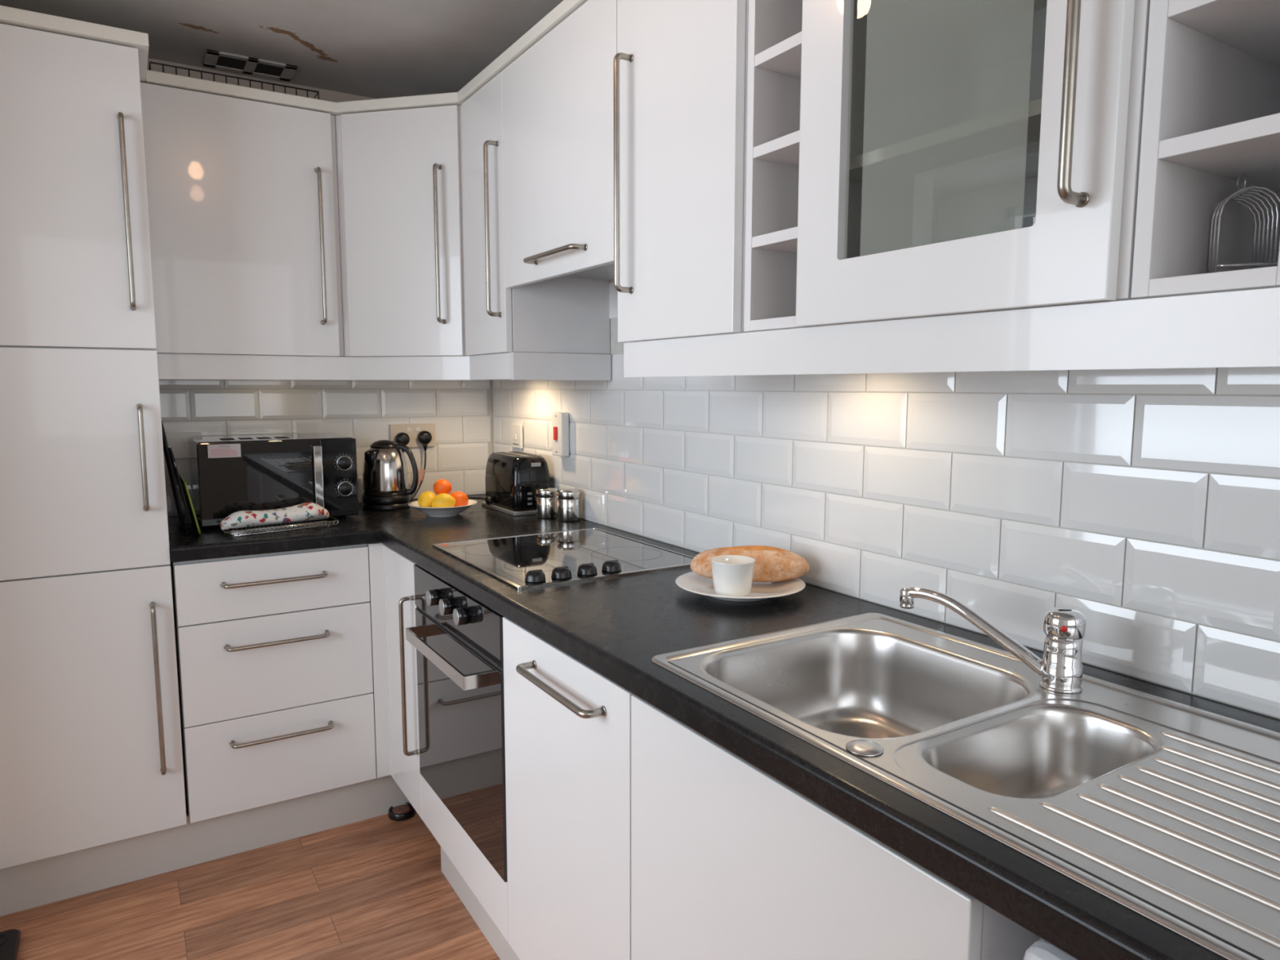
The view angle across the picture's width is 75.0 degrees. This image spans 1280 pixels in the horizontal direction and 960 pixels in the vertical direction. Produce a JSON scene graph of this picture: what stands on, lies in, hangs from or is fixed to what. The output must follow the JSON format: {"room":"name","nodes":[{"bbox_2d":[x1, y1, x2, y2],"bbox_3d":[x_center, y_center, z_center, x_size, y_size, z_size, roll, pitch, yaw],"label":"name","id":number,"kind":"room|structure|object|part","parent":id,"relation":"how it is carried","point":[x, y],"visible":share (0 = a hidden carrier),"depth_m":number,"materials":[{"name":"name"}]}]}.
{"room":"kitchen","nodes":[
{"label":"kitchen","id":0,"kind":"room"},
{"bbox_2d":[0,791,500,959],"bbox_3d":[-0.856,1.287,0.837,3.440,0.080,4.340,-4,8,-32],"label":"floor","id":1,"kind":"structure","parent":0,"point":[375,888],"depth_m":2.13,"materials":[{"name":"brown wood"}]},
{"bbox_2d":[0,928,20,959],"bbox_3d":[-1.532,1.118,1.878,0.203,0.021,0.263,-4,8,-32],"label":"tray","id":2,"kind":"object","parent":1,"relation":"on","point":[9,939],"visible":1,"depth_m":1.97,"materials":[{"name":"black plastic"}]},
{"bbox_2d":[0,4,186,869],"bbox_3d":[-1.639,-0.087,2.244,0.645,2.054,0.633,-4,8,-32],"label":"tall cabinet","id":3,"kind":"object","parent":1,"relation":"on","point":[91,755],"visible":0.99,"depth_m":2.07,"materials":[{"name":"white laminate"}]},
{"bbox_3d":[-1.644,-1.093,2.140,0.645,0.030,0.610,-4,8,-32],"label":"cornice","id":4,"kind":"part","parent":3,"relation":"part of","materials":[{"name":"white laminate"}]},
{"bbox_3d":[-1.496,-0.684,1.950,0.596,0.732,0.019,-4,8,-32],"label":"door","id":5,"kind":"part","parent":3,"relation":"part of","materials":[{"name":"white laminate"}]},
{"bbox_3d":[-1.497,-0.038,2.022,0.596,0.559,0.019,-4,8,-32],"label":"door","id":6,"kind":"part","parent":3,"relation":"part of","materials":[{"name":"white laminate"}]},
{"bbox_3d":[-1.498,0.601,2.094,0.596,0.720,0.019,-4,8,-32],"label":"door","id":7,"kind":"part","parent":3,"relation":"part of","materials":[{"name":"white laminate"}]},
{"bbox_3d":[-1.268,-0.662,2.060,0.015,0.476,0.041,-4,8,-32],"label":"handle","id":8,"kind":"part","parent":3,"relation":"part of","materials":[{"name":"silver metal"}]},
{"bbox_3d":[-1.268,-0.055,2.128,0.015,0.277,0.041,-4,8,-32],"label":"handle","id":9,"kind":"part","parent":3,"relation":"part of","materials":[{"name":"silver metal"}]},
{"bbox_3d":[-1.269,0.553,2.196,0.015,0.468,0.041,-4,8,-32],"label":"handle","id":10,"kind":"part","parent":3,"relation":"part of","materials":[{"name":"silver metal"}]},
{"bbox_2d":[0,774,410,916],"bbox_3d":[-1.181,0.999,2.376,1.385,0.147,0.016,-4,8,-32],"label":"plinth","id":11,"kind":"object","parent":1,"relation":"on","point":[24,886],"visible":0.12,"depth_m":2.32,"materials":[{"name":"white laminate"}]},
{"bbox_2d":[169,543,376,822],"bbox_3d":[-1.165,0.540,2.611,0.505,0.727,0.633,-4,8,-32],"label":"base cabinet","id":12,"kind":"object","parent":1,"relation":"on","point":[274,655],"visible":0.97,"depth_m":2.36,"materials":[{"name":"white laminate"}]},
{"bbox_3d":[-1.024,0.294,2.356,0.502,0.166,0.019,-4,8,-32],"label":"drawer","id":13,"kind":"part","parent":12,"relation":"part of","materials":[{"name":"white laminate"}]},
{"bbox_3d":[-1.014,0.279,2.325,0.277,0.015,0.041,-4,8,-32],"label":"handle","id":14,"kind":"part","parent":12,"relation":"part of","materials":[{"name":"silver metal"}]},
{"bbox_3d":[-1.024,0.518,2.381,0.502,0.278,0.019,-4,8,-32],"label":"drawer","id":15,"kind":"part","parent":12,"relation":"part of","materials":[{"name":"white laminate"}]},
{"bbox_3d":[-1.014,0.453,2.345,0.277,0.015,0.041,-4,8,-32],"label":"handle","id":16,"kind":"part","parent":12,"relation":"part of","materials":[{"name":"silver metal"}]},
{"bbox_3d":[-1.024,0.793,2.412,0.502,0.270,0.019,-4,8,-32],"label":"drawer","id":17,"kind":"part","parent":12,"relation":"part of","materials":[{"name":"white laminate"}]},
{"bbox_3d":[-1.014,0.726,2.375,0.277,0.015,0.041,-4,8,-32],"label":"handle","id":18,"kind":"part","parent":12,"relation":"part of","materials":[{"name":"silver metal"}]},
{"bbox_2d":[366,542,422,820],"bbox_3d":[-0.607,0.520,2.792,0.633,0.727,0.911,-4,8,-32],"label":"base cabinet","id":19,"kind":"object","parent":1,"relation":"on","point":[393,606],"visible":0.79,"depth_m":2.46,"materials":[{"name":"white laminate"}]},
{"bbox_3d":[-0.775,0.553,2.522,0.058,0.722,0.048,-4,8,-32],"label":"corner post","id":20,"kind":"part","parent":19,"relation":"part of","materials":[{"name":"white laminate"}]},
{"bbox_3d":[-0.668,0.568,2.390,0.019,0.722,0.286,-4,8,-32],"label":"door","id":21,"kind":"part","parent":19,"relation":"part of","materials":[{"name":"white laminate"}]},
{"bbox_3d":[-0.629,0.535,2.264,0.041,0.449,0.015,-4,8,-32],"label":"handle","id":22,"kind":"part","parent":19,"relation":"part of","materials":[{"name":"silver metal"}]},
{"bbox_2d":[167,493,1279,959],"bbox_3d":[-0.183,0.266,1.591,1.146,0.041,3.339,-4,8,-32],"label":"countertop","id":23,"kind":"structure","parent":19,"relation":"on","point":[615,627],"depth_m":1.25,"materials":[{"name":"laminate"}]},
{"bbox_2d":[161,421,185,529],"bbox_3d":[-1.399,-0.021,2.488,0.050,0.325,0.310,-4,8,-32],"label":"chopping board","id":24,"kind":"object","parent":23,"relation":"on","point":[166,449],"visible":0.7,"depth_m":2.39,"materials":[{"name":"plastic"}]},
{"bbox_2d":[168,444,194,533],"bbox_3d":[-1.361,0.020,2.463,0.049,0.250,0.340,-4,8,-32],"label":"chopping board","id":25,"kind":"object","parent":23,"relation":"on","point":[182,497],"visible":0.75,"depth_m":2.35,"materials":[{"name":"plastic"}]},
{"bbox_2d":[178,472,200,534],"bbox_3d":[-1.341,0.066,2.478,0.035,0.155,0.325,-4,8,-32],"label":"chopping board","id":26,"kind":"object","parent":23,"relation":"on","point":[193,516],"visible":0.84,"depth_m":2.38,"materials":[{"name":"green plastic"}]},
{"bbox_2d":[190,433,358,527],"bbox_3d":[-1.168,-0.007,2.664,0.448,0.260,0.340,-4,8,-32],"label":"microwave","id":27,"kind":"object","parent":23,"relation":"on","point":[230,474],"visible":0.99,"depth_m":2.54,"materials":[{"name":"black plastic"}]},
{"bbox_2d":[214,448,238,456],"bbox_3d":[-1.219,-0.081,2.447,0.076,0.020,0.001,-4,8,-32],"label":"print","id":28,"kind":"object","parent":27,"relation":"attached to","point":[218,452],"depth_m":2.45},
{"bbox_3d":[-0.996,0.001,2.583,0.025,0.215,0.022,-4,8,-32],"label":"handle","id":29,"kind":"part","parent":27,"relation":"part of","materials":[{"name":"silver metal"}]},
{"bbox_3d":[-0.948,-0.008,2.635,0.104,0.245,0.016,-4,8,-32],"label":"control panel","id":30,"kind":"part","parent":27,"relation":"part of","materials":[{"name":"black plastic"}]},
{"bbox_2d":[222,515,338,536],"bbox_3d":[-1.055,0.137,2.473,0.318,0.016,0.096,-6,9,-43],"label":"cooling rack","id":31,"kind":"object","parent":23,"relation":"on","point":[285,527],"visible":0.88,"depth_m":2.45,"materials":[{"name":"metal"}]},
{"bbox_2d":[219,502,328,529],"bbox_3d":[-1.070,0.102,2.453,0.300,0.055,0.089,-5,8,-40],"label":"glove","id":32,"kind":"object","parent":31,"relation":"on","point":[304,512],"visible":1,"depth_m":2.43,"materials":[{"name":"fabric"}]},
{"bbox_2d":[362,440,418,511],"bbox_3d":[-0.877,-0.021,2.900,0.176,0.237,0.160,-4,8,-32],"label":"kettle","id":33,"kind":"object","parent":23,"relation":"on","point":[385,484],"visible":1,"depth_m":2.84,"materials":[{"name":"silver metal"}]},
{"bbox_3d":[-0.908,-0.064,2.837,0.044,0.080,0.057,4,7,29],"label":"spout","id":34,"kind":"part","parent":33,"relation":"part of","materials":[{"name":"black plastic"}]},
{"bbox_3d":[-0.884,-0.126,2.884,0.096,0.024,0.096,-4,8,-32],"label":"lid","id":35,"kind":"part","parent":33,"relation":"part of","materials":[{"name":"black plastic"}]},
{"bbox_3d":[-0.807,-0.036,2.888,0.080,0.180,0.021,1,6,5],"label":"handle","id":36,"kind":"part","parent":33,"relation":"part of","materials":[{"name":"black plastic"}]},
{"bbox_2d":[408,498,477,517],"bbox_3d":[-0.648,0.095,2.748,0.223,0.040,0.223,-4,8,-32],"label":"fruit bowl","id":37,"kind":"object","parent":23,"relation":"on","point":[446,511],"visible":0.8,"depth_m":2.69,"materials":[{"name":"white ceramic"}]},
{"bbox_2d":[417,491,435,507],"bbox_3d":[-0.695,0.069,2.731,0.066,0.064,0.073,-4,8,-32],"label":"lemon","id":38,"kind":"object","parent":37,"relation":"in","point":[424,500],"visible":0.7,"depth_m":2.70,"materials":[{"name":"yellow food"}]},
{"bbox_2d":[433,479,451,494],"bbox_3d":[-0.654,0.025,2.761,0.059,0.056,0.059,-4,8,-32],"label":"orange","id":39,"kind":"object","parent":37,"relation":"in","point":[442,486],"visible":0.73,"depth_m":2.74,"materials":[{"name":"orange food"}]},
{"bbox_2d":[431,493,456,507],"bbox_3d":[-0.637,0.074,2.706,0.066,0.062,0.068,5,8,35],"label":"lemon","id":40,"kind":"object","parent":37,"relation":"in","point":[443,500],"visible":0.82,"depth_m":2.68,"materials":[{"name":"yellow food"}]},
{"bbox_2d":[450,491,468,506],"bbox_3d":[-0.601,0.068,2.754,0.067,0.063,0.067,-4,8,-32],"label":"orange","id":41,"kind":"object","parent":37,"relation":"in","point":[461,499],"visible":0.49,"depth_m":2.73,"materials":[{"name":"orange food"}]},
{"bbox_2d":[467,451,550,515],"bbox_3d":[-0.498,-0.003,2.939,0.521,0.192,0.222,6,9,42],"label":"toaster","id":42,"kind":"object","parent":23,"relation":"on","point":[512,478],"visible":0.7,"depth_m":2.77,"materials":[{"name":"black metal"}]},
{"bbox_3d":[-0.426,-0.089,2.865,0.094,0.002,0.198,-4,8,-32],"label":"plate","id":43,"kind":"part","parent":42,"relation":"part of","materials":[{"name":"metal"}]},
{"bbox_2d":[535,487,557,519],"bbox_3d":[-0.301,0.073,2.691,0.070,0.097,0.070,-4,8,-32],"label":"canister","id":44,"kind":"object","parent":23,"relation":"on","point":[546,497],"visible":0.96,"depth_m":2.66,"materials":[{"name":"metal"}]},
{"bbox_3d":[-0.301,0.039,2.687,0.070,0.028,0.070,-4,8,-32],"label":"lid","id":45,"kind":"part","parent":44,"relation":"part of","materials":[{"name":"metal"}]},
{"bbox_2d":[432,528,693,590],"bbox_3d":[-0.194,0.174,2.103,0.493,0.027,0.568,-4,8,-32],"label":"cooktop","id":46,"kind":"object","parent":23,"relation":"in","point":[523,562],"visible":0.98,"depth_m":2.06,"materials":[{"name":"glass"}]},
{"bbox_3d":[-0.226,0.206,1.800,0.045,0.023,0.045,-4,8,-32],"label":"knob","id":47,"kind":"part","parent":46,"relation":"part of","materials":[{"name":"black plastic"}]},
{"bbox_3d":[-0.173,0.202,1.833,0.045,0.023,0.045,-4,8,-32],"label":"knob","id":48,"kind":"part","parent":46,"relation":"part of","materials":[{"name":"black plastic"}]},
{"bbox_3d":[-0.118,0.199,1.867,0.045,0.023,0.045,-4,8,-32],"label":"knob","id":49,"kind":"part","parent":46,"relation":"part of","materials":[{"name":"black plastic"}]},
{"bbox_3d":[-0.065,0.195,1.900,0.045,0.023,0.045,-4,8,-32],"label":"knob","id":50,"kind":"part","parent":46,"relation":"part of","materials":[{"name":"black plastic"}]},
{"bbox_2d":[556,488,580,522],"bbox_3d":[-0.225,0.078,2.632,0.074,0.100,0.074,-4,8,-32],"label":"canister","id":51,"kind":"object","parent":23,"relation":"on","point":[568,500],"visible":1,"depth_m":2.60,"materials":[{"name":"metal"}]},
{"bbox_3d":[-0.225,0.043,2.628,0.074,0.029,0.074,-4,8,-32],"label":"lid","id":52,"kind":"part","parent":51,"relation":"part of","materials":[{"name":"metal"}]},
{"bbox_2d":[675,571,805,601],"bbox_3d":[0.205,0.220,1.713,0.265,0.024,0.265,-4,8,-32],"label":"dinner plate","id":53,"kind":"object","parent":23,"relation":"on","point":[692,582],"visible":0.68,"depth_m":1.69,"materials":[{"name":"white ceramic"}]},
{"bbox_2d":[711,555,755,595],"bbox_3d":[0.183,0.190,1.652,0.088,0.067,0.088,-4,8,-32],"label":"ramekin","id":54,"kind":"object","parent":53,"relation":"on","point":[732,575],"visible":0.95,"depth_m":1.62,"materials":[{"name":"white ceramic"}]},
{"bbox_2d":[690,545,809,582],"bbox_3d":[0.229,0.174,1.747,0.248,0.076,0.098,0,6,3],"label":"bread loaf","id":55,"kind":"object","parent":53,"relation":"on","point":[772,564],"visible":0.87,"depth_m":1.72,"materials":[{"name":"beige food"}]},
{"bbox_2d":[651,612,1279,959],"bbox_3d":[0.475,0.389,1.042,0.507,0.168,0.950,-4,8,-32],"label":"sink","id":56,"kind":"object","parent":23,"relation":"in","point":[1175,806],"visible":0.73,"depth_m":1.02,"materials":[{"name":"silver metal"}]},
{"bbox_3d":[0.328,0.365,1.249,0.403,0.159,0.391,-4,8,-32],"label":"bowl","id":57,"kind":"part","parent":56,"relation":"part of","materials":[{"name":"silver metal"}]},
{"bbox_3d":[0.477,0.378,1.000,0.320,0.125,0.170,-4,8,-32],"label":"half bowl","id":58,"kind":"part","parent":56,"relation":"part of","materials":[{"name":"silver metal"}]},
{"bbox_2d":[899,586,1085,693],"bbox_3d":[0.522,0.228,1.253,0.055,0.113,0.270,-6,9,-43],"label":"tap","id":59,"kind":"object","parent":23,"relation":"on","point":[1060,670],"visible":1,"depth_m":1.17,"materials":[{"name":"silver metal"}]},
{"bbox_3d":[0.505,0.228,1.257,0.241,0.106,0.023,6,9,43],"label":"spout","id":60,"kind":"part","parent":59,"relation":"part of","materials":[{"name":"silver metal"}]},
{"bbox_2d":[388,802,415,821],"bbox_3d":[-0.746,1.036,2.609,0.082,0.022,0.082,-4,8,-32],"label":"dish","id":61,"kind":"object","parent":1,"relation":"on","point":[402,812],"visible":0.96,"depth_m":2.59,"materials":[{"name":"black plastic"}]},
{"bbox_2d":[405,564,508,942],"bbox_3d":[-0.227,0.596,2.143,0.622,0.722,0.595,-4,8,-32],"label":"oven","id":62,"kind":"object","parent":1,"relation":"on","point":[457,639],"depth_m":1.94,"materials":[{"name":"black glass"}]},
{"bbox_3d":[-0.502,0.287,2.038,0.026,0.039,0.039,-4,8,-32],"label":"knob","id":63,"kind":"part","parent":62,"relation":"part of","materials":[{"name":"silver metal"}]},
{"bbox_3d":[-0.462,0.411,1.961,0.055,0.031,0.426,-4,8,-32],"label":"handle","id":64,"kind":"part","parent":62,"relation":"part of","materials":[{"name":"metal"}]},
{"bbox_3d":[-0.450,0.296,1.955,0.026,0.039,0.039,-4,8,-32],"label":"knob","id":65,"kind":"part","parent":62,"relation":"part of","materials":[{"name":"silver metal"}]},
{"bbox_3d":[-0.433,0.306,1.981,0.028,0.110,0.595,-4,8,-32],"label":"control panel","id":66,"kind":"part","parent":62,"relation":"part of","materials":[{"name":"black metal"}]},
{"bbox_3d":[-0.398,0.305,1.872,0.026,0.039,0.039,-4,8,-32],"label":"knob","id":67,"kind":"part","parent":62,"relation":"part of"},
{"bbox_3d":[-0.434,0.901,2.048,0.019,0.136,0.595,-4,8,-32],"label":"oven filler panel","id":68,"kind":"part","parent":62,"relation":"part of","materials":[{"name":"white laminate"}]},
{"bbox_2d":[440,847,519,959],"bbox_3d":[-0.023,1.087,1.642,0.197,0.139,1.682,-4,8,-32],"label":"plinth","id":69,"kind":"object","parent":1,"relation":"on","point":[495,937],"visible":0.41,"depth_m":2.07,"materials":[{"name":"white laminate"}]},
{"bbox_2d":[502,617,633,959],"bbox_3d":[0.071,0.646,1.679,0.607,0.727,0.506,-4,8,-32],"label":"base cabinet","id":70,"kind":"object","parent":1,"relation":"on","point":[567,726],"visible":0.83,"depth_m":1.51,"materials":[{"name":"white laminate"}]},
{"bbox_3d":[-0.148,0.366,1.465,0.043,0.017,0.286,-4,8,-32],"label":"handle","id":71,"kind":"part","parent":70,"relation":"part of","materials":[{"name":"silver metal"}]},
{"bbox_2d":[631,694,1040,959],"bbox_3d":[0.385,0.698,1.217,0.564,0.727,0.609,-4,8,-32],"label":"base cabinet","id":72,"kind":"object","parent":1,"relation":"on","point":[730,861],"visible":0.43,"depth_m":1.04,"materials":[{"name":"white plastic"}]},
{"bbox_2d":[1023,938,1076,959],"bbox_3d":[0.698,0.834,0.658,0.574,0.842,0.595,-4,8,-32],"label":"washing machine","id":73,"kind":"object","parent":1,"relation":"on","point":[1041,949],"visible":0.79,"depth_m":0.72,"materials":[{"name":"white plastic"}]},
{"bbox_2d":[0,0,563,98],"bbox_3d":[-0.854,-1.113,0.567,3.440,0.080,4.340,-4,8,-32],"label":"ceiling","id":74,"kind":"structure","parent":0,"point":[375,49],"depth_m":2.38,"materials":[{"name":"paint"}]},
{"bbox_2d":[202,48,297,81],"bbox_3d":[-1.224,-1.300,2.619,0.255,0.006,0.140,-4,8,-32],"label":"ceiling vent","id":75,"kind":"object","parent":74,"relation":"in","point":[213,59],"visible":1,"depth_m":2.61,"materials":[{"name":"paint"}]},
{"bbox_2d":[146,57,493,516],"bbox_3d":[-1.967,-0.114,2.481,3.440,2.335,0.125,-4,8,-32],"label":"wall","id":76,"kind":"structure","parent":0,"point":[460,411],"depth_m":2.95,"materials":[{"name":"tile"}]},
{"bbox_2d":[163,431,202,459],"bbox_3d":[-1.488,-0.111,2.697,0.131,0.086,0.012,-4,8,-32],"label":"wall socket","id":77,"kind":"object","parent":76,"relation":"attached to","point":[180,442],"visible":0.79,"depth_m":2.70,"materials":[{"name":"white plastic"}]},
{"bbox_2d":[140,82,343,356],"bbox_3d":[-1.229,-0.755,2.581,0.524,0.736,0.369,-4,8,-32],"label":"upper cabinet","id":78,"kind":"object","parent":76,"relation":"attached to","point":[242,194],"visible":0.87,"depth_m":2.45,"materials":[{"name":"white laminate"}]},
{"bbox_2d":[148,61,319,99],"bbox_3d":[-1.241,-1.162,2.553,0.454,0.073,0.214,-4,8,-32],"label":"wire tray","id":79,"kind":"object","parent":78,"relation":"on","point":[150,62],"visible":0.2,"depth_m":2.45,"materials":[{"name":"black metal"}]},
{"bbox_3d":[-0.974,-0.715,2.550,0.015,0.472,0.041,-4,8,-32],"label":"handle","id":80,"kind":"part","parent":78,"relation":"part of","materials":[{"name":"silver metal"}]},
{"bbox_2d":[389,423,435,447],"bbox_3d":[-0.842,-0.165,3.094,0.168,0.087,0.012,-4,8,-32],"label":"double socket","id":81,"kind":"object","parent":76,"relation":"attached to","point":[412,430],"visible":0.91,"depth_m":3.09,"materials":[{"name":"beige plastic"}]},
{"bbox_2d":[395,432,409,452],"bbox_3d":[-0.869,-0.138,3.058,0.051,0.074,0.030,-4,8,-32],"label":"plug","id":82,"kind":"object","parent":81,"relation":"attached to","point":[401,437],"visible":0.81,"depth_m":3.04,"materials":[{"name":"black plastic"}]},
{"bbox_2d":[408,430,431,501],"bbox_3d":[-0.822,-0.051,3.065,0.047,0.255,0.160,3,7,24],"label":"plug","id":83,"kind":"object","parent":81,"relation":"attached to","point":[424,437],"visible":0.91,"depth_m":3.09,"materials":[{"name":"black plastic"}]},
{"bbox_2d":[417,468,425,486],"bbox_3d":[-0.809,-0.009,3.066,0.040,0.068,0.001,-4,8,-32],"label":"tag","id":84,"kind":"object","parent":83,"relation":"hanging from","point":[421,472],"visible":0.76,"depth_m":3.07,"materials":[{"name":"paper"}]},
{"bbox_2d":[492,278,1279,719],"bbox_3d":[0.522,-0.015,1.622,0.125,2.335,4.220,-4,8,-32],"label":"wall","id":85,"kind":"structure","parent":0,"point":[1144,504],"depth_m":1.40,"materials":[{"name":"tile"}]},
{"bbox_2d":[334,105,476,356],"bbox_3d":[-0.677,-0.776,2.775,0.619,0.736,0.619,-4,8,-32],"label":"upper cabinet","id":86,"kind":"object","parent":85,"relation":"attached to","point":[400,181],"visible":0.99,"depth_m":2.55,"materials":[{"name":"white laminate"}]},
{"bbox_2d":[157,352,511,380],"bbox_3d":[-0.854,-0.338,2.502,1.055,0.072,0.335,1,6,5],"label":"back pelmet","id":87,"kind":"object","parent":86,"relation":"attached to","point":[171,366],"visible":0.83,"depth_m":2.56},
{"bbox_2d":[145,0,587,115],"bbox_3d":[-0.167,-1.048,1.756,2.599,0.029,0.718,5,8,40],"label":"crown molding","id":88,"kind":"structure","parent":86,"relation":"attached to","point":[562,11],"depth_m":2.39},
{"bbox_3d":[-0.604,-0.709,2.506,0.015,0.471,0.041,2,7,13],"label":"handle","id":89,"kind":"part","parent":86,"relation":"part of","materials":[{"name":"silver metal"}]},
{"bbox_2d":[511,423,523,448],"bbox_3d":[-0.452,-0.160,3.046,0.013,0.086,0.090,-4,8,-32],"label":"switch","id":90,"kind":"object","parent":85,"relation":"attached to","point":[517,442],"visible":1,"depth_m":3.04,"materials":[{"name":"white plastic"}]},
{"bbox_2d":[462,71,609,355],"bbox_3d":[-0.325,-0.739,2.448,0.369,0.736,0.307,-4,8,-32],"label":"upper cabinet","id":91,"kind":"object","parent":85,"relation":"attached to","point":[559,314],"visible":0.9,"depth_m":2.36,"materials":[{"name":"white laminate"}]},
{"bbox_3d":[-0.439,-0.730,2.377,0.019,0.734,0.305,-4,8,-32],"label":"door","id":92,"kind":"part","parent":91,"relation":"part of","materials":[{"name":"white laminate"}]},
{"bbox_3d":[-0.402,-0.681,2.266,0.041,0.469,0.015,-4,8,-32],"label":"handle","id":93,"kind":"part","parent":91,"relation":"part of","materials":[{"name":"silver metal"}]},
{"bbox_2d":[510,351,611,380],"bbox_3d":[-0.220,-0.321,2.369,0.309,0.076,0.017,-4,8,-32],"label":"board","id":94,"kind":"object","parent":91,"relation":"attached to","point":[524,366],"visible":1,"depth_m":2.35,"materials":[{"name":"white plastic"}]},
{"bbox_2d":[502,0,617,288],"bbox_3d":[-0.085,-0.781,2.055,0.369,0.564,0.599,-4,8,-32],"label":"upper cabinet","id":95,"kind":"object","parent":85,"relation":"attached to","point":[557,95],"visible":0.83,"depth_m":1.94,"materials":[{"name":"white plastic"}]},
{"bbox_3d":[-0.207,-0.532,1.967,0.041,0.015,0.275,-4,8,-32],"label":"handle","id":96,"kind":"part","parent":95,"relation":"part of","materials":[{"name":"silver metal"}]},
{"bbox_2d":[551,412,568,456],"bbox_3d":[-0.262,-0.150,2.722,0.031,0.142,0.074,-4,8,-32],"label":"switch","id":97,"kind":"object","parent":85,"relation":"attached to","point":[560,420],"visible":1,"depth_m":2.70,"materials":[{"name":"white plastic"}]},
{"bbox_2d":[613,0,748,342],"bbox_3d":[0.179,-0.648,1.642,0.369,0.736,0.396,-4,8,-32],"label":"upper cabinet","id":98,"kind":"object","parent":85,"relation":"attached to","point":[680,67],"visible":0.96,"depth_m":1.54,"materials":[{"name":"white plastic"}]},
{"bbox_3d":[-0.034,-0.614,1.678,0.041,0.469,0.015,-4,8,-32],"label":"handle","id":99,"kind":"part","parent":98,"relation":"part of","materials":[{"name":"silver metal"}]},
{"bbox_2d":[743,0,813,332],"bbox_3d":[0.350,-0.625,1.426,0.308,0.734,0.150,-4,8,-32],"label":"open shelf unit","id":100,"kind":"object","parent":85,"relation":"attached to","point":[775,27],"visible":0.36,"depth_m":1.42,"materials":[{"name":"white laminate"}]},
{"bbox_3d":[0.347,-0.407,1.448,0.298,0.018,0.114,-4,8,-32],"label":"shelf","id":101,"kind":"part","parent":100,"relation":"part of","materials":[{"name":"white plastic"}]},
{"bbox_3d":[0.347,-0.553,1.432,0.298,0.018,0.114,-4,8,-32],"label":"shelf","id":102,"kind":"part","parent":100,"relation":"part of","materials":[{"name":"white plastic"}]},
{"bbox_3d":[0.347,-0.699,1.415,0.298,0.018,0.114,-4,8,-32],"label":"shelf","id":103,"kind":"part","parent":100,"relation":"part of","materials":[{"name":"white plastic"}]},
{"bbox_2d":[795,0,1150,327],"bbox_3d":[0.497,-0.591,1.133,0.370,0.736,0.502,-4,8,-32],"label":"upper cabinet","id":104,"kind":"object","parent":85,"relation":"attached to","point":[957,157],"visible":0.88,"depth_m":1.21,"materials":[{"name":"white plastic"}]},
{"bbox_2d":[848,97,1041,197],"bbox_3d":[0.530,-0.465,1.168,0.274,0.018,0.466,-4,8,-32],"label":"shelf","id":105,"kind":"object","parent":104,"relation":"attached to","point":[997,153],"depth_m":1.21,"materials":[{"name":"glass"}]},
{"bbox_2d":[623,287,1279,377],"bbox_3d":[0.290,-0.199,1.277,0.018,0.072,1.202,-4,8,-32],"label":"side pelmet","id":106,"kind":"object","parent":104,"relation":"attached to","point":[1239,328],"visible":1,"depth_m":1.00,"materials":[{"name":"white laminate"}]},
{"bbox_3d":[0.466,-0.531,0.876,0.042,0.470,0.016,-4,8,-32],"label":"handle","id":107,"kind":"part","parent":104,"relation":"part of","materials":[{"name":"silver metal"}]},
{"bbox_2d":[1130,0,1279,298],"bbox_3d":[0.697,-0.562,0.871,0.308,0.734,0.151,-4,8,-32],"label":"open shelf unit","id":108,"kind":"object","parent":85,"relation":"attached to","point":[1211,108],"visible":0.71,"depth_m":0.88,"materials":[{"name":"white laminate"}]},
{"bbox_3d":[0.694,-0.345,0.893,0.298,0.018,0.115,-4,8,-32],"label":"shelf","id":109,"kind":"part","parent":108,"relation":"part of","materials":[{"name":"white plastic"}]},
{"bbox_3d":[0.694,-0.483,0.877,0.298,0.018,0.115,-4,8,-32],"label":"shelf","id":110,"kind":"part","parent":108,"relation":"part of","materials":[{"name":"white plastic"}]},
{"bbox_2d":[1206,173,1279,273],"bbox_3d":[0.669,-0.282,0.934,0.061,0.125,0.073,2,7,17],"label":"rack","id":111,"kind":"object","parent":108,"relation":"on","point":[1236,195],"visible":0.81,"depth_m":0.92,"materials":[{"name":"silver metal"}]}
]}

